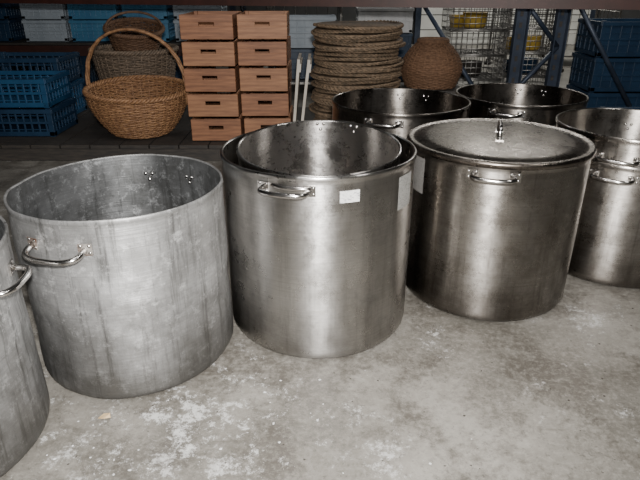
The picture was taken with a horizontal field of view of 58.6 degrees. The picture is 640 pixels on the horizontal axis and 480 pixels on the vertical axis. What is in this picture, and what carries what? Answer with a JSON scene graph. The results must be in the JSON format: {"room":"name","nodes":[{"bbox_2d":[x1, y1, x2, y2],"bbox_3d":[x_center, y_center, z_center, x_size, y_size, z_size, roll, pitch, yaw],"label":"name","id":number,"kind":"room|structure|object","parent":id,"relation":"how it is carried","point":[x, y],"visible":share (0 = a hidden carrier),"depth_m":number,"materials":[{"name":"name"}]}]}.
{"room":"warehouse storage room","nodes":[
{"label":"warehouse storage room","id":0,"kind":"room"},
{"bbox_2d":[0,44,639,479],"bbox_3d":[0.000,-0.649,4.100,16.000,0.100,20.000,0,24,0],"label":"floor","id":1,"kind":"structure","parent":0,"point":[520,427],"depth_m":1.55,"materials":[{"name":"concrete"}]},
{"bbox_2d":[0,56,32,70],"bbox_3d":[-3.600,-1.921,6.378,0.622,0.318,0.472,0,24,0],"label":"plastic crate","id":2,"kind":"object","parent":1,"relation":"on","point":[13,67],"visible":0.07,"depth_m":6.25,"materials":[{"name":"blue plastic"}]},
{"bbox_2d":[0,216,49,476],"bbox_3d":[-1.005,0.268,1.330,0.601,0.530,0.600,-20,31,-37],"label":"stock pot","id":3,"kind":"object","parent":1,"relation":"on","point":[24,393],"visible":1,"depth_m":1.33,"materials":[{"name":"metal"}]},
{"bbox_2d":[30,56,98,85],"bbox_3d":[-2.800,-1.930,6.374,0.622,0.338,0.472,0,24,0],"label":"plastic crate","id":4,"kind":"object","parent":1,"relation":"on","point":[82,59],"visible":0.03,"depth_m":6.18,"materials":[{"name":"blue plastic"}]},
{"bbox_2d":[99,413,110,418],"bbox_3d":[-0.573,0.469,1.517,0.034,0.005,0.024,0,24,0],"label":"dry leaf","id":5,"kind":"object","parent":1,"relation":"on","point":[105,415],"visible":1,"depth_m":1.52,"materials":[{"name":"beige plant"}]},
{"bbox_2d":[3,154,233,398],"bbox_3d":[-0.568,0.084,1.719,0.583,0.541,0.571,-16,29,-31],"label":"stock pot","id":6,"kind":"object","parent":1,"relation":"on","point":[128,286],"visible":1,"depth_m":1.53,"materials":[{"name":"metal"}]},
{"bbox_2d":[0,6,245,55],"bbox_3d":[-2.590,-3.251,5.826,3.520,3.201,1.025,0,24,0],"label":"rack","id":7,"kind":"object","parent":1,"relation":"on","point":[22,45],"visible":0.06,"depth_m":5.86,"materials":[{"name":"metal"}]},
{"bbox_2d":[0,18,26,40],"bbox_3d":[-3.500,-2.277,6.160,0.522,0.213,0.422,0,24,0],"label":"plastic crate","id":8,"kind":"object","parent":7,"relation":"on","point":[10,29],"visible":0.73,"depth_m":6.03,"materials":[{"name":"blue plastic"}]},
{"bbox_2d":[0,3,21,19],"bbox_3d":[-3.500,-2.475,6.070,0.522,0.213,0.422,0,24,0],"label":"plastic crate","id":9,"kind":"object","parent":8,"relation":"on","point":[7,10],"visible":0.68,"depth_m":5.98,"materials":[{"name":"blue plastic"}]},
{"bbox_2d":[21,19,73,40],"bbox_3d":[-2.880,-2.277,6.160,0.462,0.213,0.422,0,24,0],"label":"plastic crate","id":10,"kind":"object","parent":7,"relation":"on","point":[34,29],"visible":0.7,"depth_m":5.98,"materials":[{"name":"grey plastic"}]},
{"bbox_2d":[19,3,68,19],"bbox_3d":[-2.880,-2.475,6.070,0.462,0.213,0.422,0,24,0],"label":"plastic crate","id":11,"kind":"object","parent":10,"relation":"on","point":[28,11],"visible":0.66,"depth_m":5.91,"materials":[{"name":"grey plastic"}]},
{"bbox_2d":[68,19,121,40],"bbox_3d":[-2.360,-2.277,6.160,0.522,0.213,0.422,0,24,0],"label":"plastic crate","id":12,"kind":"object","parent":7,"relation":"on","point":[81,29],"visible":0.41,"depth_m":5.98,"materials":[{"name":"blue plastic"}]},
{"bbox_2d":[67,4,122,19],"bbox_3d":[-2.360,-2.475,6.070,0.522,0.213,0.422,0,24,0],"label":"plastic crate","id":13,"kind":"object","parent":12,"relation":"on","point":[75,11],"visible":0.68,"depth_m":5.91,"materials":[{"name":"blue plastic"}]},
{"bbox_2d":[124,18,175,40],"bbox_3d":[-1.820,-2.277,6.160,0.482,0.213,0.422,0,24,0],"label":"plastic crate","id":14,"kind":"object","parent":7,"relation":"on","point":[169,33],"visible":0.27,"depth_m":6.01,"materials":[{"name":"blue plastic"}]},
{"bbox_2d":[121,5,173,19],"bbox_3d":[-1.820,-2.475,6.070,0.482,0.213,0.422,0,24,0],"label":"plastic crate","id":15,"kind":"object","parent":14,"relation":"on","point":[165,12],"visible":0.66,"depth_m":5.91,"materials":[{"name":"blue plastic"}]},
{"bbox_2d":[173,19,186,40],"bbox_3d":[-1.270,-2.277,6.160,0.522,0.213,0.422,0,24,0],"label":"plastic crate","id":16,"kind":"object","parent":7,"relation":"on","point":[176,22],"visible":0.16,"depth_m":5.98,"materials":[{"name":"plastic"}]},
{"bbox_2d":[173,5,226,19],"bbox_3d":[-1.270,-2.475,6.070,0.522,0.213,0.422,0,24,0],"label":"plastic crate","id":17,"kind":"object","parent":16,"relation":"on","point":[177,9],"visible":0.48,"depth_m":5.89,"materials":[{"name":"grey plastic"}]},
{"bbox_2d":[0,107,314,159],"bbox_3d":[-0.810,-0.811,4.213,3.600,0.096,1.230,0,24,0],"label":"platform","id":18,"kind":"object","parent":1,"relation":"on","point":[88,139],"visible":0.24,"depth_m":3.67,"materials":[{"name":"brown wood"}]},
{"bbox_2d":[0,97,77,136],"bbox_3d":[-2.070,-0.863,3.980,0.602,0.188,0.422,0,24,0],"label":"plastic crate","id":19,"kind":"object","parent":18,"relation":"on","point":[51,126],"visible":0.87,"depth_m":3.83,"materials":[{"name":"blue plastic"}]},
{"bbox_2d":[0,70,71,107],"bbox_3d":[-2.080,-1.038,3.901,0.602,0.188,0.422,0,25,-1],"label":"plastic crate","id":20,"kind":"object","parent":19,"relation":"on","point":[48,96],"visible":1,"depth_m":3.80,"materials":[{"name":"blue plastic"}]},
{"bbox_2d":[0,78,86,118],"bbox_3d":[-2.200,-1.098,4.423,0.622,0.248,0.422,0,24,0],"label":"plastic crate","id":21,"kind":"object","parent":18,"relation":"on","point":[81,105],"visible":0.27,"depth_m":4.48,"materials":[{"name":"blue plastic"}]},
{"bbox_2d":[0,52,81,85],"bbox_3d":[-2.200,-1.305,4.329,0.622,0.198,0.422,0,24,0],"label":"plastic crate","id":22,"kind":"object","parent":21,"relation":"on","point":[5,61],"visible":0.66,"depth_m":4.36,"materials":[{"name":"blue plastic"}]},
{"bbox_2d":[88,43,178,110],"bbox_3d":[-1.420,-1.252,4.452,0.666,0.497,0.668,12,27,25],"label":"wicker basket","id":23,"kind":"object","parent":18,"relation":"on","point":[131,63],"visible":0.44,"depth_m":4.17,"materials":[{"name":"wicker"}]},
{"bbox_2d":[102,11,164,50],"bbox_3d":[-1.366,-1.527,4.209,0.440,0.313,0.430,0,25,-1],"label":"wicker basket","id":24,"kind":"object","parent":23,"relation":"on","point":[131,40],"visible":0.82,"depth_m":4.16,"materials":[{"name":"brown wicker"}]},
{"bbox_2d":[82,28,189,138],"bbox_3d":[-1.218,-1.050,3.784,0.689,0.678,0.689,13,28,27],"label":"wicker basket","id":25,"kind":"object","parent":18,"relation":"on","point":[157,114],"visible":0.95,"depth_m":3.71,"materials":[{"name":"brown wicker"}]},
{"bbox_2d":[191,112,244,140],"bbox_3d":[-0.675,-0.803,3.898,0.321,0.144,0.440,0,25,-1],"label":"wooden crate","id":26,"kind":"object","parent":18,"relation":"on","point":[226,128],"visible":0.56,"depth_m":3.70,"materials":[{"name":"brown wood"}]},
{"bbox_2d":[187,88,242,116],"bbox_3d":[-0.681,-0.946,3.833,0.321,0.144,0.440,0,25,0],"label":"wooden crate","id":27,"kind":"object","parent":26,"relation":"on","point":[200,104],"visible":0.72,"depth_m":3.64,"materials":[{"name":"brown wood"}]},
{"bbox_2d":[183,64,241,91],"bbox_3d":[-0.685,-1.089,3.768,0.321,0.144,0.440,0,25,1],"label":"wooden crate","id":28,"kind":"object","parent":27,"relation":"on","point":[197,78],"visible":0.83,"depth_m":3.58,"materials":[{"name":"brown wood"}]},
{"bbox_2d":[181,37,240,65],"bbox_3d":[-0.682,-1.231,3.703,0.321,0.144,0.440,0,25,1],"label":"wooden crate","id":29,"kind":"object","parent":28,"relation":"on","point":[207,52],"visible":0.76,"depth_m":3.51,"materials":[{"name":"brown wood"}]},
{"bbox_2d":[179,11,241,39],"bbox_3d":[-0.685,-1.374,3.638,0.321,0.144,0.440,0,25,0],"label":"wooden crate","id":30,"kind":"object","parent":29,"relation":"on","point":[197,25],"visible":0.87,"depth_m":3.45,"materials":[{"name":"brown wood"}]},
{"bbox_2d":[244,105,292,132],"bbox_3d":[-0.344,-0.811,3.916,0.302,0.144,0.440,0,25,-1],"label":"wooden crate","id":31,"kind":"object","parent":18,"relation":"on","point":[251,123],"visible":0.35,"depth_m":3.70,"materials":[{"name":"brown wood"}]},
{"bbox_2d":[241,84,291,115],"bbox_3d":[-0.353,-0.954,3.851,0.302,0.144,0.440,0,25,0],"label":"wooden crate","id":32,"kind":"object","parent":31,"relation":"on","point":[280,101],"visible":0.89,"depth_m":3.66,"materials":[{"name":"brown wood"}]},
{"bbox_2d":[239,60,291,90],"bbox_3d":[-0.351,-1.097,3.786,0.302,0.144,0.440,0,25,1],"label":"wooden crate","id":33,"kind":"object","parent":32,"relation":"on","point":[252,78],"visible":0.88,"depth_m":3.59,"materials":[{"name":"brown wood"}]},
{"bbox_2d":[237,36,290,65],"bbox_3d":[-0.354,-1.240,3.721,0.302,0.144,0.440,0,25,1],"label":"wooden crate","id":34,"kind":"object","parent":33,"relation":"on","point":[253,52],"visible":0.97,"depth_m":3.53,"materials":[{"name":"brown wood"}]},
{"bbox_2d":[237,11,289,38],"bbox_3d":[-0.354,-1.383,3.656,0.302,0.144,0.440,0,25,-1],"label":"wooden crate","id":35,"kind":"object","parent":34,"relation":"on","point":[250,24],"visible":1,"depth_m":3.46,"materials":[{"name":"brown wood"}]},
{"bbox_2d":[293,53,302,120],"bbox_3d":[-0.149,-0.932,3.729,0.070,0.519,0.340,0,24,0],"label":"wooden board","id":36,"kind":"object","parent":18,"relation":"on","point":[300,58],"visible":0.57,"depth_m":3.57,"materials":[{"name":"white wood"}]},
{"bbox_2d":[301,53,311,120],"bbox_3d":[-0.095,-0.931,3.729,0.087,0.518,0.340,0,24,0],"label":"wooden board","id":37,"kind":"object","parent":18,"relation":"on","point":[309,61],"visible":0.59,"depth_m":3.55,"materials":[{"name":"white wood"}]},
{"bbox_2d":[308,20,405,119],"bbox_3d":[0.247,-1.120,3.912,0.658,0.706,0.638,11,27,23],"label":"mats","id":38,"kind":"object","parent":18,"relation":"on","point":[348,55],"visible":0.75,"depth_m":3.65,"materials":[{"name":"beige wicker"}]},
{"bbox_2d":[398,82,459,93],"bbox_3d":[0.800,-1.007,4.212,0.440,0.249,0.392,0,24,0],"label":"wooden box","id":39,"kind":"object","parent":18,"relation":"on","point":[402,85],"visible":0.02,"depth_m":4.05,"materials":[{"name":"brown wood"}]},
{"bbox_2d":[401,37,462,89],"bbox_3d":[0.799,-1.275,4.089,0.449,0.332,0.448,8,26,17],"label":"basket","id":40,"kind":"object","parent":39,"relation":"on","point":[432,63],"visible":0.98,"depth_m":3.95,"materials":[{"name":"wicker"}]},
{"bbox_2d":[153,56,215,84],"bbox_3d":[-1.500,-1.930,6.374,0.622,0.338,0.472,0,24,0],"label":"plastic crate","id":41,"kind":"object","parent":1,"relation":"on","point":[178,74],"visible":0.02,"depth_m":6.17,"materials":[{"name":"blue plastic"}]},
{"bbox_2d":[266,6,342,91],"bbox_3d":[-0.150,-2.303,5.764,0.800,1.470,0.800,0,24,0],"label":"roll cage","id":42,"kind":"object","parent":1,"relation":"on","point":[268,8],"visible":0.12,"depth_m":5.75,"materials":[{"name":"metal"}]},
{"bbox_2d":[290,48,314,78],"bbox_3d":[-0.150,-1.866,5.963,0.622,0.298,0.422,0,24,0],"label":"plastic crate","id":43,"kind":"object","parent":42,"relation":"in","point":[295,52],"visible":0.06,"depth_m":5.78,"materials":[{"name":"grey plastic"}]},
{"bbox_2d":[289,14,335,47],"bbox_3d":[-0.150,-2.141,5.838,0.622,0.298,0.422,0,24,0],"label":"plastic crate","id":44,"kind":"object","parent":43,"relation":"on","point":[301,26],"visible":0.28,"depth_m":5.66,"materials":[{"name":"grey plastic"}]},
{"bbox_2d":[220,131,416,357],"bbox_3d":[-0.005,-0.019,1.884,0.603,0.592,0.605,-10,26,-21],"label":"stock pot","id":45,"kind":"object","parent":1,"relation":"on","point":[320,271],"visible":0.83,"depth_m":1.64,"materials":[{"name":"metal"}]},
{"bbox_2d":[236,120,401,191],"bbox_3d":[-0.004,-0.072,1.867,0.517,0.540,0.532,-12,27,-24],"label":"stock pot","id":46,"kind":"object","parent":45,"relation":"in","point":[307,148],"visible":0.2,"depth_m":1.96,"materials":[{"name":"metal"}]},
{"bbox_2d":[0,0,639,106],"bbox_3d":[0.406,-2.305,3.755,6.369,3.200,0.811,6,25,13],"label":"storage rack","id":47,"kind":"object","parent":1,"relation":"on","point":[524,9],"visible":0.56,"depth_m":3.98,"materials":[{"name":"blue metal"}]},
{"bbox_2d":[46,308,633,475],"bbox_3d":[0.194,0.426,1.615,2.143,0.002,1.180,0,24,0],"label":"debris","id":48,"kind":"object","parent":1,"relation":"on","point":[632,308],"visible":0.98,"depth_m":1.47,"materials":[{"name":"white plastic"}]},
{"bbox_2d":[332,88,470,138],"bbox_3d":[0.355,-0.357,2.640,0.607,0.580,0.609,-13,27,-26],"label":"stock pot","id":49,"kind":"object","parent":1,"relation":"on","point":[397,111],"visible":0.3,"depth_m":2.69,"materials":[{"name":"metal"}]},
{"bbox_2d":[457,80,500,86],"bbox_3d":[1.420,-1.462,5.487,0.508,0.214,0.409,0,24,0],"label":"wire basket","id":50,"kind":"object","parent":1,"relation":"on","point":[489,81],"visible":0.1,"depth_m":5.26,"materials":[{"name":"grey metal"}]},
{"bbox_2d":[459,55,504,79],"bbox_3d":[1.420,-1.658,5.398,0.508,0.214,0.409,-1,25,-3],"label":"wire basket","id":51,"kind":"object","parent":50,"relation":"on","point":[486,75],"visible":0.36,"depth_m":5.26,"materials":[{"name":"grey metal"}]},
{"bbox_2d":[461,60,481,76],"bbox_3d":[1.363,-1.634,5.418,0.345,0.130,0.245,0,24,0],"label":"tub","id":52,"kind":"object","parent":51,"relation":"in","point":[468,65],"visible":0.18,"depth_m":5.33,"materials":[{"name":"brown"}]},
{"bbox_2d":[442,27,507,55],"bbox_3d":[1.420,-1.853,5.309,0.508,0.214,0.409,0,24,0],"label":"wire basket","id":53,"kind":"object","parent":51,"relation":"on","point":[462,52],"visible":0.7,"depth_m":5.17,"materials":[{"name":"grey metal"}]},
{"bbox_2d":[441,8,510,30],"bbox_3d":[1.420,-2.049,5.220,0.508,0.214,0.409,-1,25,-3],"label":"wire basket","id":54,"kind":"object","parent":53,"relation":"on","point":[447,10],"visible":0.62,"depth_m":5.08,"materials":[{"name":"grey metal"}]},
{"bbox_2d":[449,12,487,27],"bbox_3d":[1.363,-2.025,5.239,0.345,0.130,0.245,0,24,0],"label":"tub","id":55,"kind":"object","parent":54,"relation":"in","point":[473,14],"visible":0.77,"depth_m":5.17,"materials":[{"name":"yellow plastic"}]},
{"bbox_2d":[406,151,590,321],"bbox_3d":[0.613,-0.087,2.077,0.606,0.555,0.602,-13,28,-27],"label":"stock pot","id":56,"kind":"object","parent":1,"relation":"on","point":[486,244],"visible":0.73,"depth_m":1.84,"materials":[{"name":"metal"}]},
{"bbox_2d":[407,118,596,170],"bbox_3d":[0.613,-0.366,1.950,0.621,0.074,0.621,0,24,0],"label":"lid","id":57,"kind":"object","parent":56,"relation":"on","point":[502,144],"visible":1,"depth_m":1.86,"materials":[{"name":"metal"}]},
{"bbox_2d":[492,71,544,84],"bbox_3d":[2.020,-1.545,5.669,0.508,0.214,0.409,1,25,2],"label":"wire basket","id":58,"kind":"object","parent":1,"relation":"on","point":[502,80],"visible":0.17,"depth_m":5.50,"materials":[{"name":"grey metal"}]},
{"bbox_2d":[494,48,547,76],"bbox_3d":[2.020,-1.741,5.580,0.508,0.214,0.409,1,25,2],"label":"wire basket","id":59,"kind":"object","parent":58,"relation":"on","point":[541,72],"visible":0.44,"depth_m":5.44,"materials":[{"name":"grey metal"}]},
{"bbox_2d":[501,57,537,73],"bbox_3d":[1.962,-1.717,5.600,0.345,0.130,0.245,0,24,0],"label":"tub","id":60,"kind":"object","parent":59,"relation":"in","point":[535,62],"visible":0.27,"depth_m":5.51,"materials":[{"name":"blue plastic"}]},
{"bbox_2d":[497,26,552,52],"bbox_3d":[2.020,-1.936,5.491,0.508,0.214,0.409,1,25,2],"label":"wire basket","id":61,"kind":"object","parent":59,"relation":"on","point":[543,49],"visible":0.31,"depth_m":5.38,"materials":[{"name":"grey metal"}]},
{"bbox_2d":[506,34,541,49],"bbox_3d":[1.962,-1.912,5.511,0.345,0.130,0.245,0,24,0],"label":"tub","id":62,"kind":"object","parent":61,"relation":"in","point":[533,38],"visible":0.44,"depth_m":5.42,"materials":[{"name":"yellow plastic"}]},
{"bbox_2d":[500,8,555,28],"bbox_3d":[2.020,-2.132,5.402,0.508,0.214,0.409,1,25,2],"label":"wire basket","id":63,"kind":"object","parent":61,"relation":"on","point":[531,26],"visible":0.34,"depth_m":5.32,"materials":[{"name":"grey metal"}]},
{"bbox_2d":[456,83,588,125],"bbox_3d":[0.965,-0.449,2.861,0.603,0.565,0.657,0,24,0],"label":"stock pot","id":64,"kind":"object","parent":1,"relation":"on","point":[541,104],"visible":0.19,"depth_m":2.86,"materials":[{"name":"metal"}]},
{"bbox_2d":[484,8,563,72],"bbox_3d":[2.600,-2.883,7.038,0.800,1.470,0.800,0,24,0],"label":"roll cage","id":65,"kind":"object","parent":1,"relation":"on","point":[542,44],"visible":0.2,"depth_m":7.41,"materials":[{"name":"metal"}]},
{"bbox_2d":[537,9,621,56],"bbox_3d":[3.600,-3.215,7.766,0.800,1.470,0.800,0,24,0],"label":"roll cage","id":66,"kind":"object","parent":1,"relation":"on","point":[568,53],"visible":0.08,"depth_m":8.12,"materials":[{"name":"metal"}]},
{"bbox_2d":[566,84,639,107],"bbox_3d":[2.420,-1.123,4.708,0.642,0.258,0.442,0,24,0],"label":"plastic crate","id":67,"kind":"object","parent":1,"relation":"on","point":[596,99],"visible":0.3,"depth_m":4.50,"materials":[{"name":"blue plastic"}]},
{"bbox_2d":[569,52,639,91],"bbox_3d":[2.420,-1.362,4.599,0.642,0.258,0.442,0,24,0],"label":"plastic crate","id":68,"kind":"object","parent":67,"relation":"on","point":[590,73],"visible":0.9,"depth_m":4.44,"materials":[{"name":"blue plastic"}]},
{"bbox_2d":[574,18,639,56],"bbox_3d":[2.420,-1.600,4.491,0.642,0.258,0.442,0,24,0],"label":"plastic crate","id":69,"kind":"object","parent":68,"relation":"on","point":[619,37],"visible":0.84,"depth_m":4.33,"materials":[{"name":"blue plastic"}]},
{"bbox_2d":[568,160,639,288],"bbox_3d":[1.207,-0.147,2.307,0.610,0.475,0.627,0,24,0],"label":"stock pot","id":70,"kind":"object","parent":1,"relation":"on","point":[606,249],"visible":0.41,"depth_m":2.08,"materials":[{"name":"metal"}]},
{"bbox_2d":[555,108,639,167],"bbox_3d":[1.206,-0.234,2.267,0.573,0.465,0.597,0,24,0],"label":"stock pot","id":71,"kind":"object","parent":70,"relation":"in","point":[615,132],"visible":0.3,"depth_m":2.41,"materials":[{"name":"metal"}]},
{"bbox_2d":[597,107,639,108],"bbox_3d":[2.150,-0.665,3.653,0.622,0.298,0.422,0,24,0],"label":"plastic crate","id":72,"kind":"object","parent":1,"relation":"on","point":[597,107],"visible":0.09,"depth_m":3.77,"materials":[{"name":"blue plastic"}]},
{"bbox_3d":[0.720,-2.018,6.663,0.622,0.258,0.422,0,24,0],"label":"plastic crate","id":73,"kind":"object","parent":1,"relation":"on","visible":0},
{"bbox_2d":[397,33,412,56],"bbox_3d":[0.720,-2.256,6.554,0.622,0.258,0.422,0,24,0],"label":"plastic crate","id":74,"kind":"object","parent":73,"relation":"on","point":[407,37],"visible":0.26,"depth_m":6.37,"materials":[{"name":"blue plastic"}]},
{"bbox_2d":[355,7,414,32],"bbox_3d":[0.720,-2.495,6.446,0.622,0.258,0.422,0,24,0],"label":"plastic crate","id":75,"kind":"object","parent":74,"relation":"on","point":[404,15],"visible":0.73,"depth_m":6.25,"materials":[{"name":"grey plastic"}]},
{"bbox_2d":[27,6,639,43],"bbox_3d":[0.000,-5.644,9.516,14.000,4.500,0.100,0,24,0],"label":"wall","id":76,"kind":"structure","parent":0,"point":[348,13],"depth_m":10.18,"materials":[{"name":"paint"}]},
{"bbox_2d":[413,8,595,43],"bbox_3d":[3.300,-5.198,9.610,3.200,3.610,0.080,0,24,0],"label":"door","id":77,"kind":"structure","parent":76,"relation":"in","point":[421,21],"depth_m":10.20,"materials":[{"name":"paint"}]}
]}

